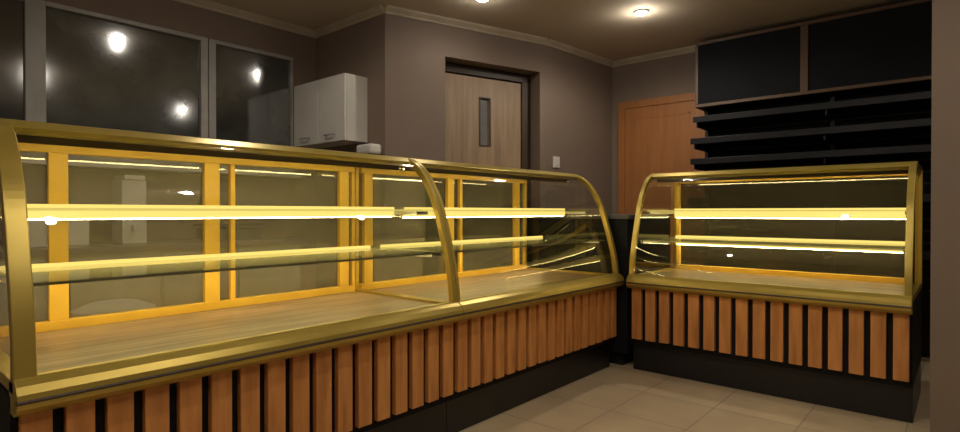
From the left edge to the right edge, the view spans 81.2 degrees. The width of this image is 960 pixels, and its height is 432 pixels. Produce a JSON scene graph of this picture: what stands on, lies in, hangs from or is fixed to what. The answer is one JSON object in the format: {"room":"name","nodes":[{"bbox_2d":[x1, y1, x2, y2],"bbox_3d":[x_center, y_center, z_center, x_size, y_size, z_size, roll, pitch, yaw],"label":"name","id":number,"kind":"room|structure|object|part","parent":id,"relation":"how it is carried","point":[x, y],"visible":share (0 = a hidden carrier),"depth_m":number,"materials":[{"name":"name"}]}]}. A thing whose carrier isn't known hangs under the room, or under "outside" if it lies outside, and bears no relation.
{"room":"food shop","nodes":[
{"label":"food shop","id":0,"kind":"room"},
{"bbox_2d":[0,165,315,289],"bbox_3d":[-3.108,0.367,3.257,0.200,1.420,5.050,0,1,41],"label":"wall","id":1,"kind":"structure","parent":0,"point":[85,185],"depth_m":4.14,"materials":[{"name":"paint"}]},
{"bbox_2d":[17,0,35,158],"bbox_3d":[-3.471,-0.845,2.730,0.070,1.010,2.074,0,1,41],"label":"frame","id":2,"kind":"object","parent":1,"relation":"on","point":[29,5],"visible":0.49,"depth_m":3.47,"materials":[{"name":"plastic"}]},
{"bbox_2d":[0,0,23,119],"bbox_3d":[-3.471,-0.855,2.730,0.010,0.950,1.970,0,1,41],"label":"pane","id":3,"kind":"object","parent":2,"relation":"attached to","point":[11,11],"visible":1,"depth_m":3.42,"materials":[{"name":"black glass"}]},
{"bbox_2d":[35,0,207,167],"bbox_3d":[-2.450,-0.853,3.909,0.070,1.010,1.054,0,1,41],"label":"frame","id":4,"kind":"object","parent":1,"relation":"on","point":[40,5],"visible":0.61,"depth_m":3.78,"materials":[{"name":"plastic"}]},
{"bbox_2d":[46,7,198,162],"bbox_3d":[-2.450,-0.863,3.909,0.010,0.950,0.950,0,1,41],"label":"pane","id":5,"kind":"object","parent":4,"relation":"attached to","point":[100,73],"visible":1,"depth_m":3.85,"materials":[{"name":"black glass"}]},
{"bbox_2d":[21,158,301,177],"bbox_3d":[-2.799,-0.329,3.348,0.139,0.030,3.800,0,1,41],"label":"window sill","id":6,"kind":"structure","parent":1,"relation":"attached to","point":[40,162],"depth_m":3.86,"materials":[{"name":"white paint"}]},
{"bbox_2d":[208,38,292,173],"bbox_3d":[-1.868,-0.858,4.581,0.070,1.010,0.712,0,1,41],"label":"frame","id":7,"kind":"object","parent":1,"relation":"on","point":[212,43],"visible":0.59,"depth_m":4.38,"materials":[{"name":"plastic"}]},
{"bbox_2d":[216,45,289,168],"bbox_3d":[-1.854,-0.868,4.597,0.010,0.950,0.650,0,1,41],"label":"pane","id":8,"kind":"object","parent":7,"relation":"attached to","point":[253,90],"visible":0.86,"depth_m":4.58,"materials":[{"name":"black glass"}]},
{"bbox_2d":[293,58,315,175],"bbox_3d":[-1.569,-0.861,5.025,0.200,1.010,0.350,0,1,41],"label":"pier","id":9,"kind":"object","parent":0,"point":[304,71],"visible":0.21,"depth_m":4.89,"materials":[{"name":"paint"}]},
{"bbox_2d":[316,14,384,287],"bbox_3d":[-1.069,-0.284,4.721,0.960,2.700,0.100,0,1,41],"label":"wall","id":10,"kind":"structure","parent":0,"point":[358,49],"depth_m":4.58,"materials":[{"name":"paint"}]},
{"bbox_2d":[44,0,315,62],"bbox_3d":[-3.108,-1.488,3.244,0.200,0.270,5.050,0,1,41],"label":"header","id":11,"kind":"object","parent":10,"relation":"attached to","point":[168,14],"visible":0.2,"depth_m":4.26,"materials":[{"name":"paint"}]},
{"bbox_2d":[173,0,315,38],"bbox_3d":[-3.057,-1.594,3.113,0.048,0.054,4.920,0,1,41],"label":"trim","id":12,"kind":"structure","parent":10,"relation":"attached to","point":[205,4],"depth_m":4.50,"materials":[{"name":"paint"}]},
{"bbox_2d":[294,73,366,148],"bbox_3d":[-1.263,-0.853,4.652,0.730,0.520,0.248,0,1,41],"label":"upper cabinet","id":13,"kind":"object","parent":10,"relation":"attached to","point":[331,111],"visible":0.98,"depth_m":4.49,"materials":[{"name":"white paint"}]},
{"bbox_2d":[314,5,384,37],"bbox_3d":[-1.117,-1.605,4.655,0.960,0.054,0.048,0,1,41],"label":"trim","id":14,"kind":"structure","parent":10,"relation":"attached to","point":[376,11],"depth_m":4.61,"materials":[{"name":"paint"}]},
{"bbox_2d":[356,143,381,154],"bbox_3d":[-0.872,-0.516,4.404,0.190,0.090,0.120,0,1,41],"label":"paper towel dispenser","id":15,"kind":"object","parent":10,"relation":"attached to","point":[376,149],"visible":0.77,"depth_m":4.35,"materials":[{"name":"white paint"}]},
{"bbox_2d":[385,14,544,279],"bbox_3d":[-0.133,-0.285,4.892,1.582,2.700,0.250,0,0,-32],"label":"wall","id":16,"kind":"structure","parent":0,"point":[417,52],"depth_m":4.53,"materials":[{"name":"paint"}]},
{"bbox_2d":[385,5,547,44],"bbox_3d":[-0.054,-1.606,4.756,1.582,0.054,0.049,0,0,-32],"label":"trim","id":17,"kind":"structure","parent":16,"relation":"attached to","point":[389,9],"depth_m":4.69,"materials":[{"name":"paint"}]},
{"bbox_2d":[445,73,520,168],"bbox_3d":[0.006,-0.091,5.047,0.856,2.290,0.046,0,0,-32],"label":"leaf","id":18,"kind":"object","parent":16,"relation":"attached to","point":[462,93],"visible":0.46,"depth_m":5.01,"materials":[{"name":"brown wood"}]},
{"bbox_2d":[480,99,487,144],"bbox_3d":[0.032,-0.846,5.057,0.100,0.420,0.005,0,0,-32],"label":"glass insert","id":19,"kind":"object","parent":18,"relation":"attached to","point":[483,102],"visible":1,"depth_m":5.06,"materials":[{"name":"grey glass"}]},
{"bbox_2d":[479,97,490,146],"bbox_3d":[0.045,-0.846,5.036,0.124,0.440,0.006,0,0,-32],"label":"bead","id":20,"kind":"object","parent":18,"relation":"attached to","point":[479,97],"visible":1,"depth_m":5.03},
{"bbox_2d":[445,62,530,207],"bbox_3d":[0.035,-0.129,5.067,0.990,2.385,0.090,0,0,-32],"label":"door frame","id":21,"kind":"structure","parent":16,"relation":"attached to","point":[524,80],"depth_m":5.24,"materials":[{"name":"black metal"}]},
{"bbox_2d":[208,0,912,60],"bbox_3d":[0.206,-1.665,2.059,6.800,0.100,7.800,0,1,41],"label":"ceiling","id":22,"kind":"structure","parent":0,"point":[609,29],"depth_m":4.56,"materials":[{"name":"paint"}]},
{"bbox_2d":[634,10,648,15],"bbox_3d":[1.288,-1.618,4.469,0.116,0.036,0.116,0,1,41],"label":"ceiling spotlight","id":23,"kind":"object","parent":22,"relation":"in","point":[640,12],"depth_m":4.45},
{"bbox_2d":[545,45,611,213],"bbox_3d":[0.960,-0.290,5.650,1.134,2.700,0.140,0,1,-45],"label":"wall","id":24,"kind":"structure","parent":0,"point":[578,90],"depth_m":5.56,"materials":[{"name":"paint"}]},
{"bbox_2d":[553,156,559,167],"bbox_3d":[0.725,-0.510,5.304,0.095,0.105,0.018,0,1,-45],"label":"light switch","id":25,"kind":"object","parent":24,"relation":"attached to","point":[556,160],"visible":1,"depth_m":5.29,"materials":[{"name":"white plastic"}]},
{"bbox_2d":[546,38,613,66],"bbox_3d":[1.026,-1.612,5.573,1.134,0.054,0.048,0,1,-45],"label":"trim","id":26,"kind":"structure","parent":24,"relation":"attached to","point":[552,43],"depth_m":5.52,"materials":[{"name":"paint"}]},
{"bbox_2d":[459,357,929,431],"bbox_3d":[0.206,1.135,2.079,6.800,0.100,7.800,0,1,41],"label":"floor","id":27,"kind":"structure","parent":0,"point":[614,398],"depth_m":3.09,"materials":[{"name":"tile"}]},
{"bbox_2d":[70,299,155,316],"bbox_3d":[-1.792,0.750,2.748,0.350,0.660,0.350,0,1,41],"label":"waste bin","id":28,"kind":"object","parent":27,"relation":"on","point":[112,305],"visible":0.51,"depth_m":2.66,"materials":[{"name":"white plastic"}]},
{"bbox_2d":[0,236,304,325],"bbox_3d":[-2.514,0.626,3.307,0.625,0.900,2.940,0,1,41],"label":"counter","id":29,"kind":"object","parent":27,"relation":"on","point":[161,291],"depth_m":3.49,"materials":[{"name":"grey laminate"}]},
{"bbox_2d":[28,218,88,247],"bbox_3d":[-2.539,0.056,3.324,0.330,0.240,0.320,0,1,41],"label":"storage box","id":30,"kind":"object","parent":29,"relation":"on","point":[78,229],"visible":0.23,"depth_m":3.27,"materials":[{"name":"white paint"}]},
{"bbox_2d":[112,175,146,243],"bbox_3d":[-2.234,-0.041,3.576,0.240,0.430,0.140,0,1,41],"label":"boiler","id":31,"kind":"object","parent":29,"relation":"on","point":[126,189],"visible":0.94,"depth_m":3.52,"materials":[{"name":"white paint"}]},
{"bbox_2d":[0,236,304,258],"bbox_3d":[-2.514,0.196,3.304,0.625,0.040,2.940,0,1,41],"label":"countertop","id":32,"kind":"structure","parent":29,"relation":"on","point":[172,244],"depth_m":3.50,"materials":[{"name":"clear glass"}]},
{"bbox_2d":[193,181,264,240],"bbox_3d":[-1.838,-0.044,4.086,0.370,0.430,0.370,0,1,41],"label":"kitchen scale","id":33,"kind":"object","parent":29,"relation":"on","point":[240,233],"visible":0.53,"depth_m":4.04,"materials":[{"name":"grey plastic"}]},
{"bbox_2d":[0,118,463,431],"bbox_3d":[-0.948,0.391,2.313,0.881,1.385,1.655,0,1,41],"label":"display case","id":34,"kind":"object","parent":27,"relation":"on","point":[342,357],"visible":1,"depth_m":2.09,"materials":[{"name":"gold laminate"}]},
{"bbox_3d":[-1.493,0.442,1.724,0.830,0.032,0.050,0,1,41],"label":"rail","id":35,"kind":"part","parent":34,"relation":"part of","materials":[{"name":"gold metal"}]},
{"bbox_3d":[-1.312,0.069,1.564,0.358,0.715,0.050,0,1,41],"label":"rail","id":36,"kind":"part","parent":34,"relation":"part of","materials":[{"name":"gold metal"}]},
{"bbox_3d":[-0.919,-0.278,2.283,0.099,0.047,1.655,0,1,41],"label":"rail","id":37,"kind":"part","parent":34,"relation":"part of","materials":[{"name":"gold metal"}]},
{"bbox_3d":[-1.000,-0.025,2.374,0.540,0.008,1.563,0,1,41],"label":"shelf glass","id":38,"kind":"part","parent":34,"relation":"part of","materials":[{"name":"clear glass"}]},
{"bbox_3d":[-0.966,0.183,2.346,0.670,0.008,1.563,0,1,41],"label":"shelf glass","id":39,"kind":"part","parent":34,"relation":"part of","materials":[{"name":"clear glass"}]},
{"bbox_3d":[-0.733,0.065,3.205,0.035,0.725,0.022,0,1,41],"label":"post","id":40,"kind":"part","parent":34,"relation":"part of","materials":[{"name":"gold metal"}]},
{"bbox_3d":[-0.433,0.433,2.947,0.830,0.032,0.022,0,1,41],"label":"rail","id":41,"kind":"part","parent":34,"relation":"part of","materials":[{"name":"gold metal"}]},
{"bbox_3d":[-0.252,0.060,2.788,0.358,0.715,0.022,0,1,41],"label":"rail","id":42,"kind":"part","parent":34,"relation":"part of","materials":[{"name":"gold metal"}]},
{"bbox_2d":[355,158,624,431],"bbox_3d":[0.138,0.382,3.567,0.881,1.385,1.655,0,1,41],"label":"display case","id":43,"kind":"object","parent":27,"relation":"on","point":[524,334],"visible":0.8,"depth_m":3.38,"materials":[{"name":"gold laminate"}]},
{"bbox_3d":[-0.716,0.064,3.225,0.035,0.725,0.022,0,1,41],"label":"post","id":44,"kind":"part","parent":43,"relation":"part of","materials":[{"name":"gold metal"}]},
{"bbox_3d":[-0.416,0.433,2.967,0.830,0.032,0.022,0,1,41],"label":"rail","id":45,"kind":"part","parent":43,"relation":"part of","materials":[{"name":"gold metal"}]},
{"bbox_3d":[-0.235,0.060,2.808,0.358,0.715,0.022,0,1,41],"label":"rail","id":46,"kind":"part","parent":43,"relation":"part of","materials":[{"name":"gold metal"}]},
{"bbox_3d":[-0.182,0.068,3.837,0.004,0.650,1.603,0,1,41],"label":"sliding door glass","id":47,"kind":"part","parent":43,"relation":"part of","materials":[{"name":"clear glass"}]},
{"bbox_3d":[0.108,0.174,3.586,0.670,0.008,1.583,0,1,41],"label":"shelf glass","id":48,"kind":"part","parent":43,"relation":"part of","materials":[{"name":"clear glass"}]},
{"bbox_3d":[0.168,-0.287,3.537,0.099,0.047,1.655,0,1,41],"label":"rail","id":49,"kind":"part","parent":43,"relation":"part of","materials":[{"name":"gold metal"}]},
{"bbox_3d":[0.350,0.056,4.456,0.035,0.725,0.030,0,1,41],"label":"post","id":50,"kind":"part","parent":43,"relation":"part of","materials":[{"name":"gold metal"}]},
{"bbox_3d":[0.651,0.424,4.198,0.830,0.032,0.030,0,1,41],"label":"rail","id":51,"kind":"part","parent":43,"relation":"part of","materials":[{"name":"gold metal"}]},
{"bbox_3d":[0.832,0.051,4.039,0.358,0.715,0.030,0,1,41],"label":"rail","id":52,"kind":"part","parent":43,"relation":"part of","materials":[{"name":"gold metal"}]},
{"bbox_2d":[527,214,671,364],"bbox_3d":[0.954,0.528,4.500,0.895,1.080,0.775,0,1,41],"label":"counter","id":53,"kind":"object","parent":27,"relation":"on","point":[585,257],"depth_m":4.15,"materials":[{"name":"grey plastic"}]},
{"bbox_2d":[527,214,671,218],"bbox_3d":[0.954,0.003,4.496,0.895,0.030,0.775,0,1,41],"label":"countertop","id":54,"kind":"structure","parent":53,"relation":"on","point":[567,216],"depth_m":4.20,"materials":[{"name":"grey plastic"}]},
{"bbox_3d":[0.956,1.018,4.524,0.770,0.100,0.680,0,1,41],"label":"kick plate","id":55,"kind":"part","parent":53,"relation":"part of","materials":[{"name":"black laminate"}]},
{"bbox_2d":[626,161,922,422],"bbox_3d":[1.873,0.381,3.658,1.555,1.385,0.881,0,1,41],"label":"display case","id":56,"kind":"object","parent":27,"relation":"on","point":[804,283],"visible":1,"depth_m":3.56,"materials":[{"name":"gold laminate"}]},
{"bbox_3d":[1.157,0.051,3.994,0.030,0.715,0.358,0,1,41],"label":"rail","id":57,"kind":"part","parent":56,"relation":"part of","materials":[{"name":"gold metal"}]},
{"bbox_3d":[1.314,0.424,4.177,0.030,0.032,0.830,0,1,41],"label":"rail","id":58,"kind":"part","parent":56,"relation":"part of","materials":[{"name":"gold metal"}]},
{"bbox_3d":[1.574,0.056,4.475,0.030,0.725,0.035,0,1,41],"label":"post","id":59,"kind":"part","parent":56,"relation":"part of","materials":[{"name":"gold metal"}]},
{"bbox_3d":[1.895,0.174,3.685,1.470,0.008,0.670,0,1,41],"label":"shelf glass","id":60,"kind":"part","parent":56,"relation":"part of","materials":[{"name":"clear glass"}]},
{"bbox_3d":[1.848,-0.287,3.624,1.555,0.047,0.099,0,1,41],"label":"rail","id":61,"kind":"part","parent":56,"relation":"part of","materials":[{"name":"gold metal"}]},
{"bbox_3d":[2.147,0.067,3.975,1.490,0.650,0.004,0,1,41],"label":"sliding door glass","id":62,"kind":"part","parent":56,"relation":"part of","materials":[{"name":"clear glass"}]},
{"bbox_3d":[2.308,0.059,2.997,0.035,0.715,0.358,0,1,41],"label":"rail","id":63,"kind":"part","parent":56,"relation":"part of","materials":[{"name":"gold metal"}]},
{"bbox_3d":[2.464,0.075,3.177,0.001,0.705,0.772,0,1,41],"label":"glass","id":64,"kind":"part","parent":56,"relation":"part of","materials":[{"name":"clear glass"}]},
{"bbox_3d":[2.464,0.431,3.180,0.035,0.032,0.830,0,1,41],"label":"rail","id":65,"kind":"part","parent":56,"relation":"part of","materials":[{"name":"gold metal"}]},
{"bbox_3d":[2.725,0.063,3.478,0.035,0.725,0.035,0,1,41],"label":"post","id":66,"kind":"part","parent":56,"relation":"part of","materials":[{"name":"gold metal"}]},
{"bbox_2d":[690,85,931,357],"bbox_3d":[2.780,0.043,4.470,2.050,2.050,0.513,0,1,41],"label":"wall shelving","id":67,"kind":"object","parent":27,"relation":"on","point":[889,125],"visible":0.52,"depth_m":4.50,"materials":[{"name":"black laminate"}]},
{"bbox_2d":[612,52,930,213],"bbox_3d":[3.333,-0.282,4.427,4.960,2.700,0.140,0,1,41],"label":"wall","id":68,"kind":"structure","parent":0,"point":[673,75],"depth_m":5.74,"materials":[{"name":"paint"}]},
{"bbox_2d":[613,45,694,66],"bbox_3d":[3.272,-1.603,4.346,4.960,0.054,0.048,0,1,41],"label":"trim","id":69,"kind":"structure","parent":68,"relation":"attached to","point":[690,49],"depth_m":5.65,"materials":[{"name":"paint"}]},
{"bbox_2d":[618,92,704,213],"bbox_3d":[1.817,-0.065,5.629,0.925,2.250,0.030,0,1,41],"label":"frame","id":70,"kind":"object","parent":68,"relation":"attached to","point":[622,106],"visible":0.43,"depth_m":5.87,"materials":[{"name":"orange wood"}]},
{"bbox_2d":[625,100,698,267],"bbox_3d":[1.820,-0.035,5.633,0.775,2.170,0.016,0,1,41],"label":"leaf","id":71,"kind":"object","parent":68,"relation":"attached to","point":[661,142],"visible":0.29,"depth_m":5.64,"materials":[{"name":"orange wood"}]},
{"bbox_2d":[634,111,689,201],"bbox_3d":[1.815,-0.578,5.620,0.580,0.875,0.004,0,1,41],"label":"trim","id":72,"kind":"structure","parent":71,"relation":"attached to","point":[689,111],"depth_m":5.58,"materials":[{"name":"orange wood"}]},
{"bbox_2d":[695,0,931,110],"bbox_3d":[2.723,-1.291,4.681,1.745,0.595,0.255,0,1,41],"label":"menu board","id":73,"kind":"object","parent":68,"relation":"attached to","point":[889,47],"visible":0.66,"depth_m":4.52,"materials":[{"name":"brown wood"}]},
{"bbox_2d":[930,0,959,431],"bbox_3d":[2.760,-0.262,1.663,2.208,2.700,0.130,0,1,41],"label":"wall","id":74,"kind":"structure","parent":0,"point":[945,106],"depth_m":2.31,"materials":[{"name":"paint"}]}
]}

